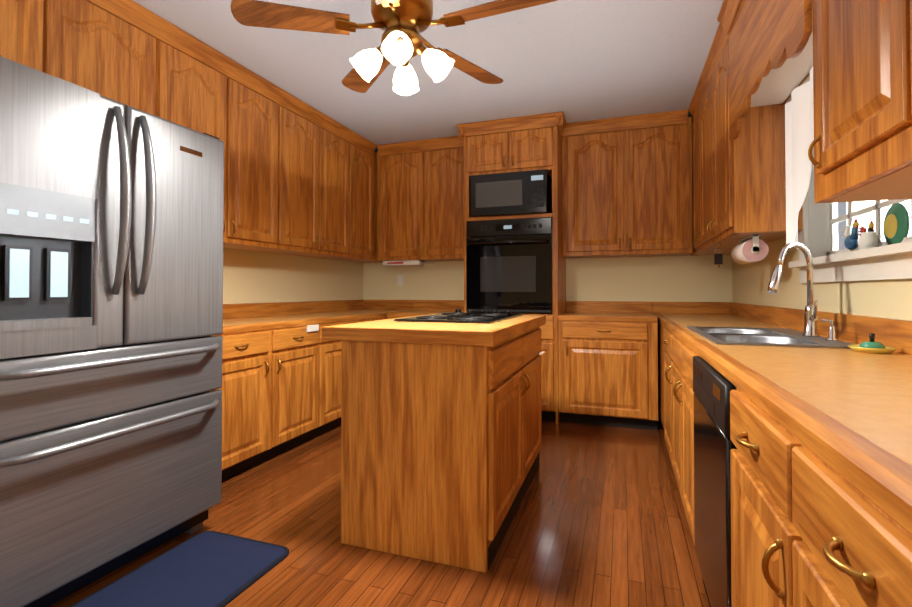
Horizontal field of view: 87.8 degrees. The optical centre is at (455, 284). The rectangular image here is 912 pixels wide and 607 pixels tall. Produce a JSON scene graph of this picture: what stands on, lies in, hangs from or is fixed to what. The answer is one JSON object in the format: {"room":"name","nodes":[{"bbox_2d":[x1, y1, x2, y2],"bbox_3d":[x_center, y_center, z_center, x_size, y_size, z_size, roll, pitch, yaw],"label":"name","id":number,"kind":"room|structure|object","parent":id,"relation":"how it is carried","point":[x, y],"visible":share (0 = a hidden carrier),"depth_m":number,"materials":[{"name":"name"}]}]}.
{"room":"kitchen","nodes":[
{"label":"kitchen","id":0,"kind":"room"},
{"bbox_2d":[223,248,362,303],"bbox_3d":[-2.224,-0.157,1.926,0.120,2.540,6.940,0,-1,19],"label":"wall","id":1,"kind":"structure","parent":0,"point":[255,277],"depth_m":3.99,"materials":[{"name":"paint"}]},
{"bbox_2d":[0,0,51,74],"bbox_3d":[-2.010,-1.037,1.849,0.335,0.683,0.520,0,-1,19],"label":"upper cabinet","id":2,"kind":"object","parent":1,"relation":"attached to","point":[25,25],"depth_m":1.98,"materials":[{"name":"brown wood"}]},
{"bbox_2d":[52,0,159,116],"bbox_3d":[-1.837,-1.030,2.342,0.335,0.683,0.525,0,-1,19],"label":"upper cabinet","id":3,"kind":"object","parent":1,"relation":"attached to","point":[106,48],"depth_m":2.29,"materials":[{"name":"brown wood"}]},
{"bbox_2d":[160,24,283,251],"bbox_3d":[-1.592,-0.812,3.035,0.335,1.100,0.944,0,-1,19],"label":"upper cabinet","id":4,"kind":"object","parent":1,"relation":"attached to","point":[199,92],"depth_m":3.06,"materials":[{"name":"brown wood"}]},
{"bbox_2d":[266,96,351,259],"bbox_3d":[-1.279,-0.800,3.924,0.335,1.100,0.941,0,-1,19],"label":"upper cabinet","id":5,"kind":"object","parent":1,"relation":"attached to","point":[300,177],"depth_m":3.84,"materials":[{"name":"brown wood"}]},
{"bbox_2d":[341,136,375,262],"bbox_3d":[-1.052,-0.791,4.571,0.335,1.100,0.430,0,-1,19],"label":"upper cabinet","id":6,"kind":"object","parent":1,"relation":"attached to","point":[363,155],"depth_m":4.55,"materials":[{"name":"brown wood"}]},
{"bbox_2d":[364,153,382,262],"bbox_3d":[-0.918,-0.785,4.951,0.335,1.100,0.376,0,-1,19],"label":"upper cabinet","id":7,"kind":"object","parent":1,"relation":"attached to","point":[365,261],"depth_m":4.82,"materials":[{"name":"brown wood"}]},
{"bbox_2d":[49,414,709,606],"bbox_3d":[-0.493,1.134,1.299,3.790,0.060,7.180,0,-1,19],"label":"floor","id":8,"kind":"structure","parent":0,"point":[600,519],"depth_m":2.07,"materials":[{"name":"brown wood"}]},
{"bbox_2d":[0,55,223,606],"bbox_3d":[-1.599,0.217,1.877,0.968,1.789,0.914,0,-1,19],"label":"refrigerator","id":9,"kind":"object","parent":8,"relation":"on","point":[111,272],"visible":1,"depth_m":1.66,"materials":[{"name":"grey metal"}]},
{"bbox_2d":[70,531,288,606],"bbox_3d":[-1.061,1.102,1.613,0.490,0.012,0.955,0,-1,19],"label":"kitchen mat","id":10,"kind":"object","parent":8,"relation":"on","point":[210,569],"visible":0.98,"depth_m":1.78,"materials":[{"name":"blue"}]},
{"bbox_2d":[212,301,323,480],"bbox_3d":[-1.432,0.634,3.066,0.608,0.990,0.978,0,-1,19],"label":"base cabinet","id":11,"kind":"object","parent":8,"relation":"on","point":[281,375],"depth_m":3.00,"materials":[{"name":"brown wood"}]},
{"bbox_2d":[324,300,359,431],"bbox_3d":[-1.190,0.643,3.755,0.608,0.990,0.483,0,-1,19],"label":"base cabinet","id":12,"kind":"object","parent":8,"relation":"on","point":[337,312],"depth_m":3.64,"materials":[{"name":"brown wood"}]},
{"bbox_2d":[360,300,412,321],"bbox_3d":[-0.919,0.654,4.523,0.608,0.990,1.146,0,-1,19],"label":"base cabinet","id":13,"kind":"object","parent":8,"relation":"on","point":[370,310],"depth_m":4.99,"materials":[{"name":"brown wood"}]},
{"bbox_2d":[387,300,463,318],"bbox_3d":[-0.194,0.654,4.529,0.749,0.990,0.658,0,-1,19],"label":"base cabinet","id":14,"kind":"object","parent":8,"relation":"on","point":[422,307],"visible":0.08,"depth_m":4.81,"materials":[{"name":"brown wood"}]},
{"bbox_2d":[341,321,545,572],"bbox_3d":[0.039,0.683,2.510,0.699,0.875,1.234,0,-1,19],"label":"kitchen island","id":15,"kind":"object","parent":8,"relation":"on","point":[441,434],"depth_m":1.94,"materials":[{"name":"brown wood"}]},
{"bbox_2d":[322,313,545,348],"bbox_3d":[-0.003,0.218,2.531,0.764,0.055,1.304,0,-1,19],"label":"island countertop","id":16,"kind":"structure","parent":15,"relation":"on","point":[393,332],"depth_m":1.97,"materials":[{"name":"yellow laminate"}]},
{"bbox_2d":[394,309,522,322],"bbox_3d":[0.051,0.173,2.684,0.505,0.037,0.770,0,-1,19],"label":"cooktop","id":17,"kind":"object","parent":16,"relation":"in","point":[469,316],"visible":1,"depth_m":2.49,"materials":[{"name":"black glass"}]},
{"bbox_2d":[457,112,566,423],"bbox_3d":[0.544,-0.124,4.278,0.914,2.538,0.659,0,-1,19],"label":"tall cabinet","id":18,"kind":"object","parent":8,"relation":"on","point":[521,143],"visible":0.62,"depth_m":3.97,"materials":[{"name":"brown wood"}]},
{"bbox_2d":[466,217,552,312],"bbox_3d":[0.517,-0.153,4.220,0.736,0.780,0.612,0,-1,19],"label":"wall oven","id":19,"kind":"object","parent":18,"relation":"in","point":[509,264],"visible":0.94,"depth_m":3.98,"materials":[{"name":"black"}]},
{"bbox_2d":[470,169,551,216],"bbox_3d":[0.506,-0.762,4.201,0.661,0.358,0.431,0,-1,19],"label":"microwave","id":20,"kind":"object","parent":18,"relation":"in","point":[516,193],"visible":0.98,"depth_m":4.00,"materials":[{"name":"black"}]},
{"bbox_2d":[558,301,657,429],"bbox_3d":[1.283,0.647,4.010,0.749,0.990,0.658,0,-1,19],"label":"base cabinet","id":21,"kind":"object","parent":8,"relation":"on","point":[607,363],"visible":0.98,"depth_m":3.75,"materials":[{"name":"brown wood"}]},
{"bbox_2d":[653,302,660,417],"bbox_3d":[1.856,0.641,3.569,0.617,0.990,1.108,0,-1,19],"label":"base cabinet","id":22,"kind":"object","parent":8,"relation":"on","point":[656,305],"depth_m":3.80,"materials":[{"name":"brown wood"}]},
{"bbox_2d":[661,302,764,452],"bbox_3d":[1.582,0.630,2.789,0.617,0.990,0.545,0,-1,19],"label":"base cabinet","id":23,"kind":"object","parent":8,"relation":"on","point":[664,305],"depth_m":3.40,"materials":[{"name":"brown wood"}]},
{"bbox_2d":[693,356,736,606],"bbox_3d":[1.071,0.685,1.407,0.587,0.840,0.596,0,-1,19],"label":"dishwasher","id":24,"kind":"object","parent":8,"relation":"on","point":[714,445],"visible":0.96,"depth_m":1.41,"materials":[{"name":"black metal"}]},
{"bbox_2d":[669,306,841,523],"bbox_3d":[1.345,0.620,2.117,0.617,0.990,0.880,0,-1,19],"label":"base cabinet","id":25,"kind":"object","parent":8,"relation":"on","point":[678,315],"depth_m":2.43,"materials":[{"name":"brown wood"}]},
{"bbox_2d":[687,326,852,348],"bbox_3d":[1.332,0.319,2.099,0.460,0.193,0.860,0,-1,19],"label":"double-bowl sink","id":26,"kind":"object","parent":25,"relation":"in","point":[785,337],"visible":0.29,"depth_m":2.08,"materials":[{"name":"silver metal"}]},
{"bbox_2d":[768,242,819,336],"bbox_3d":[1.405,0.021,1.976,0.219,0.396,0.180,0,-1,19],"label":"faucet","id":27,"kind":"object","parent":26,"relation":"on","point":[810,319],"visible":1,"depth_m":1.98,"materials":[{"name":"silver metal"}]},
{"bbox_2d":[821,319,838,340],"bbox_3d":[1.450,0.176,1.837,0.057,0.083,0.043,0,-1,19],"label":"soap dispenser","id":28,"kind":"object","parent":26,"relation":"on","point":[831,334],"visible":1,"depth_m":1.83,"materials":[{"name":"silver metal"}]},
{"bbox_2d":[689,310,911,545],"bbox_3d":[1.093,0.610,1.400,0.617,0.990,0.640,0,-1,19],"label":"base cabinet","id":29,"kind":"object","parent":8,"relation":"on","point":[700,346],"depth_m":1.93,"materials":[{"name":"brown wood"}]},
{"bbox_2d":[848,333,896,353],"bbox_3d":[1.361,0.191,1.550,0.120,0.062,0.120,0,-1,19],"label":"dish","id":30,"kind":"object","parent":29,"relation":"on","point":[871,346],"visible":1,"depth_m":1.53,"materials":[{"name":"yellow ceramic"}]},
{"bbox_2d":[721,322,911,606],"bbox_3d":[0.911,0.603,0.882,0.617,0.990,0.458,0,-1,19],"label":"base cabinet","id":31,"kind":"object","parent":8,"relation":"on","point":[752,369],"depth_m":1.06,"materials":[{"name":"brown wood"}]},
{"bbox_2d":[773,342,911,606],"bbox_3d":[0.760,0.597,0.453,0.617,0.990,0.451,0,-1,19],"label":"base cabinet","id":32,"kind":"object","parent":8,"relation":"on","point":[821,478],"depth_m":0.69,"materials":[{"name":"brown wood"}]},
{"bbox_2d":[133,0,722,152],"bbox_3d":[-0.493,-1.466,1.335,3.790,0.060,7.180,0,-1,19],"label":"ceiling","id":33,"kind":"structure","parent":0,"point":[579,60],"depth_m":2.98,"materials":[{"name":"white paint"}]},
{"bbox_2d":[230,0,556,94],"bbox_3d":[-0.191,-1.138,1.965,1.242,0.577,1.272,0,-1,19],"label":"ceiling fan","id":34,"kind":"object","parent":33,"relation":"hanging from","point":[402,24],"visible":1,"depth_m":1.92,"materials":[{"name":"brown wood"}]},
{"bbox_2d":[363,255,732,413],"bbox_3d":[0.678,-0.120,4.646,3.790,2.540,0.120,0,-1,19],"label":"wall","id":35,"kind":"structure","parent":0,"point":[701,278],"depth_m":4.33,"materials":[{"name":"paint"}]},
{"bbox_2d":[397,275,403,285],"bbox_3d":[-0.588,-0.042,5.024,0.070,0.115,0.006,0,-1,19],"label":"electrical outlet","id":36,"kind":"object","parent":35,"relation":"attached to","point":[400,280],"visible":1,"depth_m":5.02,"materials":[{"name":"white plastic"}]},
{"bbox_2d":[377,136,463,261],"bbox_3d":[-0.274,-0.811,4.729,1.020,1.150,0.369,0,-1,19],"label":"upper cabinet","id":37,"kind":"object","parent":35,"relation":"attached to","point":[420,199],"visible":0.85,"depth_m":4.60,"materials":[{"name":"brown wood"}]},
{"bbox_2d":[383,260,432,265],"bbox_3d":[-0.485,-0.211,4.771,0.474,0.046,0.182,0,-1,19],"label":"under-cabinet light","id":38,"kind":"object","parent":37,"relation":"attached to","point":[406,263],"visible":0.98,"depth_m":4.71,"materials":[{"name":"white plastic"}]},
{"bbox_2d":[562,109,692,257],"bbox_3d":[1.462,-0.820,4.118,1.030,1.150,0.369,0,-1,19],"label":"upper cabinet","id":39,"kind":"object","parent":35,"relation":"attached to","point":[626,186],"visible":1,"depth_m":3.97,"materials":[{"name":"brown wood"}]},
{"bbox_2d":[750,14,812,106],"bbox_3d":[1.431,-1.177,1.926,0.313,0.499,1.088,0,-1,19],"label":"wall","id":40,"kind":"structure","parent":0,"point":[782,82],"depth_m":2.14,"materials":[{"name":"white paint"}]},
{"bbox_2d":[717,0,811,138],"bbox_3d":[1.244,-1.087,1.991,0.072,0.675,1.094,0,-1,19],"label":"valance","id":41,"kind":"object","parent":40,"relation":"attached to","point":[766,37],"visible":1,"depth_m":2.00,"materials":[{"name":"brown wood"}]},
{"bbox_2d":[732,227,911,320],"bbox_3d":[1.238,-0.174,0.708,0.120,2.540,6.940,0,-1,19],"label":"wall","id":42,"kind":"structure","parent":0,"point":[891,298],"depth_m":2.26,"materials":[{"name":"paint"}]},
{"bbox_2d":[692,103,730,254],"bbox_3d":[1.994,-0.805,3.563,0.336,1.100,0.390,0,-1,19],"label":"upper cabinet","id":43,"kind":"object","parent":42,"relation":"attached to","point":[695,226],"depth_m":3.75,"materials":[{"name":"brown wood"}]},
{"bbox_2d":[696,30,802,250],"bbox_3d":[1.765,-0.814,2.912,0.336,1.100,0.990,0,-1,19],"label":"upper cabinet","id":44,"kind":"object","parent":42,"relation":"attached to","point":[738,188],"depth_m":2.51,"materials":[{"name":"brown wood"}]},
{"bbox_2d":[714,243,722,267],"bbox_3d":[1.636,-0.181,2.954,0.044,0.156,0.016,0,-1,19],"label":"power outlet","id":45,"kind":"object","parent":44,"relation":"hanging from","point":[718,259],"visible":1,"depth_m":2.95,"materials":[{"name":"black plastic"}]},
{"bbox_2d":[731,235,768,263],"bbox_3d":[1.657,-0.191,2.681,0.124,0.143,0.304,0,-1,19],"label":"paper towel holder","id":46,"kind":"object","parent":44,"relation":"attached to","point":[750,249],"visible":0.98,"depth_m":2.56,"materials":[{"name":"pink"}]},
{"bbox_2d":[788,147,911,282],"bbox_3d":[1.621,-0.470,1.892,0.180,0.915,1.160,0,-1,19],"label":"window","id":47,"kind":"structure","parent":42,"relation":"in","point":[834,258],"depth_m":2.01,"materials":[{"name":"white"}]},
{"bbox_2d":[782,67,813,248],"bbox_3d":[1.501,-0.550,1.927,0.062,0.756,1.025,0,-1,19],"label":"lace curtain","id":48,"kind":"object","parent":47,"relation":"attached to","point":[799,123],"visible":0.4,"depth_m":2.20,"materials":[{"name":"white fabric"}]},
{"bbox_2d":[841,219,859,250],"bbox_3d":[1.669,-0.195,2.007,0.050,0.147,0.164,0,-1,19],"label":"rooster figurine","id":49,"kind":"object","parent":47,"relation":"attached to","point":[851,241],"visible":0.79,"depth_m":1.97,"materials":[{"name":"blue ceramic"}]},
{"bbox_2d":[857,220,874,235],"bbox_3d":[1.623,-0.185,1.877,0.042,0.122,0.136,0,-1,19],"label":"rooster figurine","id":50,"kind":"object","parent":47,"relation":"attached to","point":[871,225],"visible":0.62,"depth_m":1.84,"materials":[{"name":"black ceramic"}]},
{"bbox_2d":[858,232,878,249],"bbox_3d":[1.553,-0.160,1.784,0.060,0.070,0.058,0,-1,19],"label":"candle jar","id":51,"kind":"object","parent":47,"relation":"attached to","point":[866,240],"visible":0.81,"depth_m":1.76,"materials":[{"name":"white ceramic"}]},
{"bbox_2d":[883,203,909,244],"bbox_3d":[1.601,-0.212,1.747,0.045,0.173,0.170,0,-1,19],"label":"decorative plate","id":52,"kind":"object","parent":47,"relation":"attached to","point":[896,225],"visible":0.85,"depth_m":1.72,"materials":[{"name":"green ceramic"}]},
{"bbox_2d":[808,0,911,203],"bbox_3d":[1.145,-0.819,1.150,0.336,1.138,0.545,0,-1,19],"label":"upper cabinet","id":53,"kind":"object","parent":42,"relation":"attached to","point":[861,143],"depth_m":1.19,"materials":[{"name":"brown wood"}]},
{"bbox_2d":[892,0,911,167],"bbox_3d":[0.970,-0.826,0.652,0.336,1.138,0.510,0,-1,19],"label":"upper cabinet","id":54,"kind":"object","parent":42,"relation":"attached to","point":[901,9],"depth_m":0.97,"materials":[{"name":"brown wood"}]}
]}

